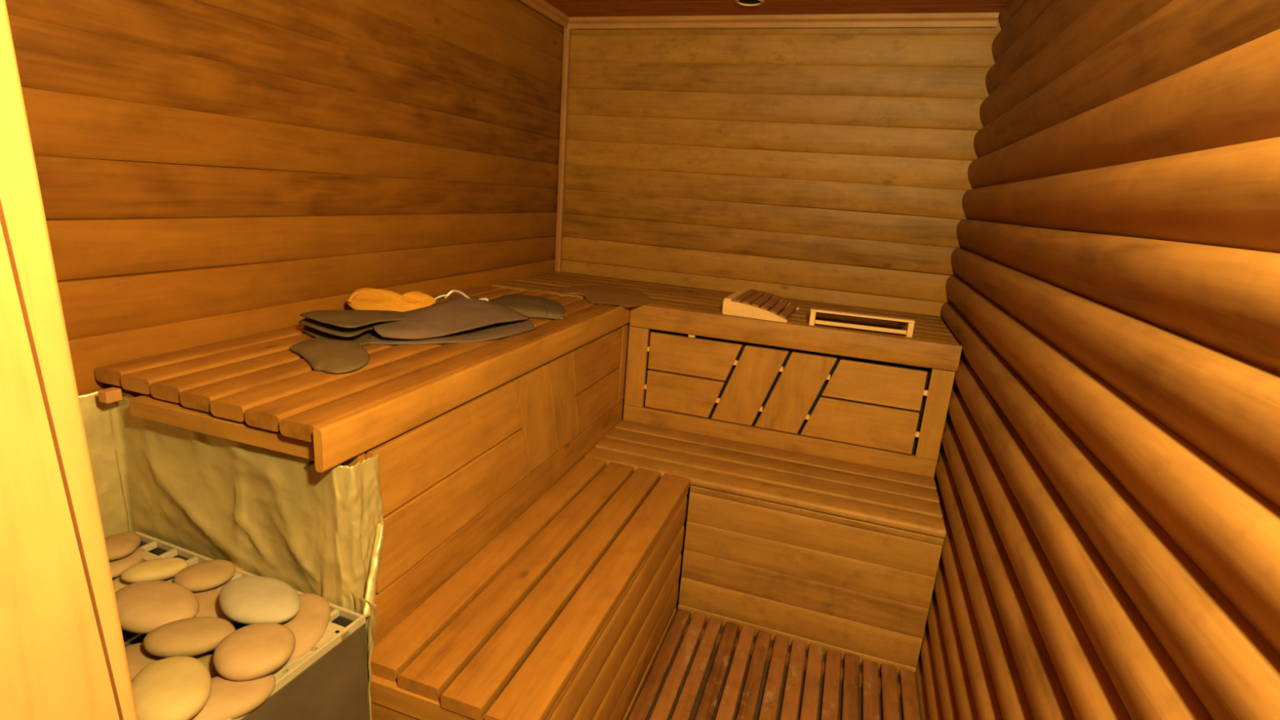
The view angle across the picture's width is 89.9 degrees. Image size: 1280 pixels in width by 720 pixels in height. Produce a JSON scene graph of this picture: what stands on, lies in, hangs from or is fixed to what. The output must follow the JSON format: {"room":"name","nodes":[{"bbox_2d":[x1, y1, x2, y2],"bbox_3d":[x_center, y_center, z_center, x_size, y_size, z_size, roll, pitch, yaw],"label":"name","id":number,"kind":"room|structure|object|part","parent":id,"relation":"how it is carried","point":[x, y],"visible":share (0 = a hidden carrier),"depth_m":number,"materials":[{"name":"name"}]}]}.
{"room":"sauna","nodes":[
{"label":"sauna","id":0,"kind":"room"},
{"bbox_2d":[5,0,563,395],"bbox_3d":[-0.866,-0.173,1.670,0.045,2.009,2.940,9,15,17],"label":"wall","id":1,"kind":"structure","parent":0,"point":[424,133],"depth_m":1.50,"materials":[{"name":"brown wood"}]},
{"bbox_2d":[517,0,569,27],"bbox_3d":[-0.690,-1.164,1.611,0.030,0.040,2.398,9,15,17],"label":"trim","id":2,"kind":"structure","parent":1,"relation":"attached to","point":[544,8],"depth_m":2.54,"materials":[{"name":"brown wood"}]},
{"bbox_2d":[497,486,902,719],"bbox_3d":[-0.343,1.091,1.088,1.757,0.060,4.250,9,15,17],"label":"floor","id":3,"kind":"structure","parent":0,"point":[771,643],"depth_m":1.81,"materials":[{"name":"brown wood"}]},
{"bbox_2d":[78,391,384,719],"bbox_3d":[-0.852,0.524,1.178,0.756,0.877,0.366,1,15,-13],"label":"surround","id":4,"kind":"object","parent":3,"relation":"on","point":[266,513],"visible":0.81,"depth_m":1.13,"materials":[{"name":"fabric"}]},
{"bbox_2d":[104,531,369,719],"bbox_3d":[-0.783,0.687,1.056,0.590,0.674,0.405,10,16,20],"label":"heater","id":5,"kind":"object","parent":3,"relation":"on","point":[330,682],"depth_m":0.97,"materials":[{"name":"stone"}]},
{"bbox_3d":[-0.945,0.336,1.157,0.067,0.026,0.083,-3,16,-26],"label":"heater stone","id":6,"kind":"part","parent":5,"relation":"part of","materials":[{"name":"brown stone"}]},
{"bbox_3d":[-0.932,0.365,1.152,0.058,0.024,0.090,9,15,17],"label":"heater stone","id":7,"kind":"part","parent":5,"relation":"part of","materials":[{"name":"brown stone"}]},
{"bbox_3d":[-0.860,0.388,1.101,0.100,0.026,0.088,9,15,17],"label":"heater stone","id":8,"kind":"part","parent":5,"relation":"part of","materials":[{"name":"brown stone"}]},
{"bbox_3d":[-0.721,0.445,0.932,0.120,0.030,0.066,14,17,32],"label":"heater stone","id":9,"kind":"part","parent":5,"relation":"part of","materials":[{"name":"brown stone"}]},
{"bbox_3d":[-0.833,0.361,1.101,0.094,0.028,0.058,-4,17,-28],"label":"heater stone","id":10,"kind":"part","parent":5,"relation":"part of","materials":[{"name":"beige stone"}]},
{"bbox_3d":[-0.762,0.384,1.002,0.159,0.042,0.101,9,15,17],"label":"heater stone","id":11,"kind":"part","parent":5,"relation":"part of","materials":[{"name":"brown stone"}]},
{"bbox_3d":[-0.613,0.431,0.834,0.091,0.044,0.129,-8,19,-38],"label":"heater stone","id":12,"kind":"part","parent":5,"relation":"part of","materials":[{"name":"beige stone"}]},
{"bbox_3d":[-0.664,0.408,0.945,0.108,0.036,0.089,9,15,17],"label":"heater stone","id":13,"kind":"part","parent":5,"relation":"part of","materials":[{"name":"brown stone"}]},
{"bbox_3d":[-0.747,0.369,1.101,0.086,0.028,0.085,9,15,17],"label":"heater stone","id":14,"kind":"part","parent":5,"relation":"part of","materials":[{"name":"brown stone"}]},
{"bbox_3d":[-0.630,0.452,0.938,0.075,0.026,0.045,9,15,17],"label":"heater stone","id":15,"kind":"part","parent":5,"relation":"part of","materials":[{"name":"brown stone"}]},
{"bbox_3d":[-0.723,0.413,1.053,0.090,0.030,0.188,-8,19,-39],"label":"heater stone","id":16,"kind":"part","parent":5,"relation":"part of","materials":[{"name":"brown stone"}]},
{"bbox_3d":[-0.738,0.392,1.131,0.084,0.024,0.099,9,15,17],"label":"heater stone","id":17,"kind":"part","parent":5,"relation":"part of","materials":[{"name":"brown stone"}]},
{"bbox_3d":[-0.564,0.459,0.870,0.124,0.034,0.086,-10,20,-43],"label":"heater stone","id":18,"kind":"part","parent":5,"relation":"part of","materials":[{"name":"brown stone"}]},
{"bbox_3d":[-0.554,0.418,0.923,0.110,0.040,0.105,9,15,17],"label":"heater stone","id":19,"kind":"part","parent":5,"relation":"part of","materials":[{"name":"brown stone"}]},
{"bbox_3d":[-0.607,0.383,1.020,0.155,0.038,0.098,9,15,17],"label":"heater stone","id":20,"kind":"part","parent":5,"relation":"part of","materials":[{"name":"beige stone"}]},
{"bbox_3d":[-0.541,0.423,1.023,0.082,0.032,0.161,0,15,-15],"label":"heater stone","id":21,"kind":"part","parent":5,"relation":"part of","materials":[{"name":"brown stone"}]},
{"bbox_2d":[94,285,630,645],"bbox_3d":[-0.563,0.360,1.837,0.580,0.938,1.430,9,15,17],"label":"bench","id":22,"kind":"object","parent":3,"relation":"on","point":[466,437],"visible":0.62,"depth_m":1.31,"materials":[{"name":"brown wood"}]},
{"bbox_3d":[-0.768,0.511,1.269,0.568,0.906,0.015,9,15,17],"label":"panel","id":23,"kind":"part","parent":22,"relation":"part of","materials":[{"name":"brown wood"}]},
{"bbox_2d":[288,337,369,373],"bbox_3d":[-0.654,-0.021,1.373,0.139,0.020,0.295,-9,20,-42],"label":"mitt","id":24,"kind":"object","parent":22,"relation":"on","point":[324,354],"visible":0.99,"depth_m":1.33,"materials":[{"name":"grey fabric"}]},
{"bbox_3d":[-0.543,-0.076,1.715,0.559,0.029,1.388,9,15,17],"label":"slatted seat","id":25,"kind":"part","parent":22,"relation":"part of","materials":[{"name":"brown wood"}]},
{"bbox_2d":[346,288,436,311],"bbox_3d":[-0.667,-0.145,1.713,0.230,0.079,0.082,2,15,-9],"label":"felt hat","id":26,"kind":"object","parent":22,"relation":"on","point":[362,299],"visible":0.83,"depth_m":1.71,"materials":[{"name":"orange fabric"}]},
{"bbox_2d":[298,289,534,345],"bbox_3d":[-0.566,-0.127,1.702,0.618,0.073,0.439,-9,20,-41],"label":"hats","id":27,"kind":"object","parent":22,"relation":"on","point":[465,318],"visible":0.98,"depth_m":1.56,"materials":[{"name":"grey fabric"}]},
{"bbox_3d":[-0.269,-0.014,1.635,0.017,0.072,1.408,9,15,17],"label":"rail","id":28,"kind":"part","parent":22,"relation":"part of","materials":[{"name":"brown wood"}]},
{"bbox_3d":[-0.284,0.347,1.766,0.008,0.112,1.333,9,15,17],"label":"rail","id":29,"kind":"part","parent":22,"relation":"part of","materials":[{"name":"brown wood"}]},
{"bbox_2d":[491,293,564,319],"bbox_3d":[-0.364,-0.187,2.076,0.257,0.026,0.392,3,15,-4],"label":"folded cloth","id":30,"kind":"object","parent":22,"relation":"on","point":[531,306],"visible":0.83,"depth_m":1.97,"materials":[{"name":"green fabric"}]},
{"bbox_2d":[369,456,690,719],"bbox_3d":[-0.192,0.683,1.597,0.353,0.491,1.023,9,15,17],"label":"bench","id":31,"kind":"object","parent":3,"relation":"on","point":[573,553],"visible":0.98,"depth_m":1.36,"materials":[{"name":"brown wood"}]},
{"bbox_3d":[-0.354,0.826,1.156,0.346,0.416,0.016,9,15,17],"label":"panel","id":32,"kind":"part","parent":31,"relation":"part of","materials":[{"name":"brown wood"}]},
{"bbox_2d":[584,419,946,675],"bbox_3d":[0.367,0.580,2.125,1.072,0.502,0.352,9,15,17],"label":"bench","id":33,"kind":"object","parent":3,"relation":"on","point":[842,557],"visible":0.91,"depth_m":1.93,"materials":[{"name":"brown wood"}]},
{"bbox_3d":[0.383,0.356,2.066,1.072,0.038,0.352,9,15,17],"label":"slatted seat","id":34,"kind":"part","parent":33,"relation":"part of","materials":[{"name":"brown wood"}]},
{"bbox_2d":[627,608,920,719],"bbox_3d":[0.237,1.020,1.321,0.717,0.041,1.402,9,15,17],"label":"duckboard","id":35,"kind":"object","parent":3,"relation":"on","point":[744,646],"visible":1,"depth_m":1.78,"materials":[{"name":"brown wood"}]},
{"bbox_2d":[543,0,1008,17],"bbox_3d":[-0.207,-0.881,0.536,1.757,0.030,4.318,9,15,17],"label":"ceiling","id":36,"kind":"structure","parent":0,"point":[571,8],"depth_m":2.36,"materials":[{"name":"brown wood"}]},
{"bbox_2d":[734,0,764,6],"bbox_3d":[0.390,-1.276,2.280,0.104,0.008,0.104,9,15,17],"label":"ceiling vent","id":37,"kind":"object","parent":36,"relation":"in","point":[743,2],"visible":1,"depth_m":2.30,"materials":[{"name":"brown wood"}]},
{"bbox_2d":[552,18,1000,486],"bbox_3d":[0.406,-0.364,2.758,1.742,2.010,0.045,9,15,17],"label":"wall","id":38,"kind":"structure","parent":0,"point":[672,133],"depth_m":2.58,"materials":[{"name":"brown wood"}]},
{"bbox_2d":[554,27,571,271],"bbox_3d":[-0.345,-0.910,2.850,0.028,1.030,0.028,9,15,17],"label":"trim","id":39,"kind":"structure","parent":38,"relation":"attached to","point":[566,31],"depth_m":2.83,"materials":[{"name":"brown wood"}]},
{"bbox_2d":[491,271,962,477],"bbox_3d":[0.281,-0.001,2.533,1.656,0.474,0.596,9,15,17],"label":"bench","id":40,"kind":"object","parent":38,"relation":"attached to","point":[874,398],"visible":0.85,"depth_m":2.18,"materials":[{"name":"brown wood"}]},
{"bbox_2d":[559,285,649,306],"bbox_3d":[-0.127,-0.250,2.412,0.370,0.009,0.411,9,15,17],"label":"mat","id":41,"kind":"object","parent":40,"relation":"on","point":[626,297],"visible":1,"depth_m":2.37,"materials":[{"name":"brown fabric"}]},
{"bbox_3d":[0.298,-0.218,2.489,1.651,0.029,0.572,9,15,17],"label":"slatted seat","id":42,"kind":"part","parent":40,"relation":"part of","materials":[{"name":"brown wood"}]},
{"bbox_2d":[722,288,799,322],"bbox_3d":[0.443,-0.201,2.303,0.222,0.056,0.320,9,16,19],"label":"headrest cover","id":43,"kind":"object","parent":40,"relation":"on","point":[740,306],"visible":1,"depth_m":2.19,"materials":[{"name":"brown wood"}]},
{"bbox_3d":[0.389,-0.165,2.167,0.222,0.048,0.017,9,16,19],"label":"panel","id":44,"kind":"part","parent":43,"relation":"part of","materials":[{"name":"brown wood"}]},
{"bbox_3d":[0.496,-0.230,2.441,0.222,0.048,0.017,9,16,19],"label":"panel","id":45,"kind":"part","parent":43,"relation":"part of","materials":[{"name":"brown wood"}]},
{"bbox_3d":[0.447,0.288,2.233,1.073,0.094,0.018,9,15,17],"label":"rail","id":46,"kind":"part","parent":40,"relation":"part of","materials":[{"name":"brown wood"}]},
{"bbox_3d":[0.477,-0.084,2.134,1.075,0.083,0.022,9,15,17],"label":"rail","id":47,"kind":"part","parent":40,"relation":"part of","materials":[{"name":"brown wood"}]},
{"bbox_2d":[808,306,915,337],"bbox_3d":[0.737,-0.141,2.158,0.320,0.056,0.222,8,15,14],"label":"headrest cover","id":48,"kind":"object","parent":40,"relation":"on","point":[906,325],"visible":1,"depth_m":2.07,"materials":[{"name":"brown wood"}]},
{"bbox_3d":[0.593,-0.158,2.196,0.017,0.048,0.222,8,15,14],"label":"panel","id":49,"kind":"part","parent":48,"relation":"part of","materials":[{"name":"brown wood"}]},
{"bbox_3d":[0.882,-0.117,2.122,0.017,0.048,0.222,8,15,14],"label":"panel","id":50,"kind":"part","parent":48,"relation":"part of","materials":[{"name":"brown wood"}]},
{"bbox_2d":[567,12,999,29],"bbox_3d":[0.462,-1.306,2.474,1.657,0.040,0.030,9,15,17],"label":"trim","id":51,"kind":"structure","parent":38,"relation":"attached to","point":[915,20],"depth_m":2.43,"materials":[{"name":"brown wood"}]},
{"bbox_2d":[915,0,1279,719],"bbox_3d":[0.726,0.089,1.124,0.045,2.010,3.040,9,15,17],"label":"wall","id":52,"kind":"structure","parent":0,"point":[1107,475],"depth_m":0.87,"materials":[{"name":"brown wood"}]},
{"bbox_3d":[-0.847,0.100,0.640,0.755,2.009,0.045,9,15,17],"label":"wall","id":53,"kind":"structure","parent":0,"visible":0},
{"bbox_2d":[0,0,137,719],"bbox_3d":[-0.588,0.208,0.303,0.075,2.008,0.632,9,15,17],"label":"door","id":54,"kind":"structure","parent":53,"relation":"in","point":[63,656],"depth_m":0.50,"materials":[{"name":"brown wood"}]},
{"bbox_3d":[-0.575,0.210,0.298,0.044,2.008,0.630,9,15,17],"label":"frame","id":55,"kind":"part","parent":54,"relation":"part of","materials":[{"name":"brown wood"}]}
]}

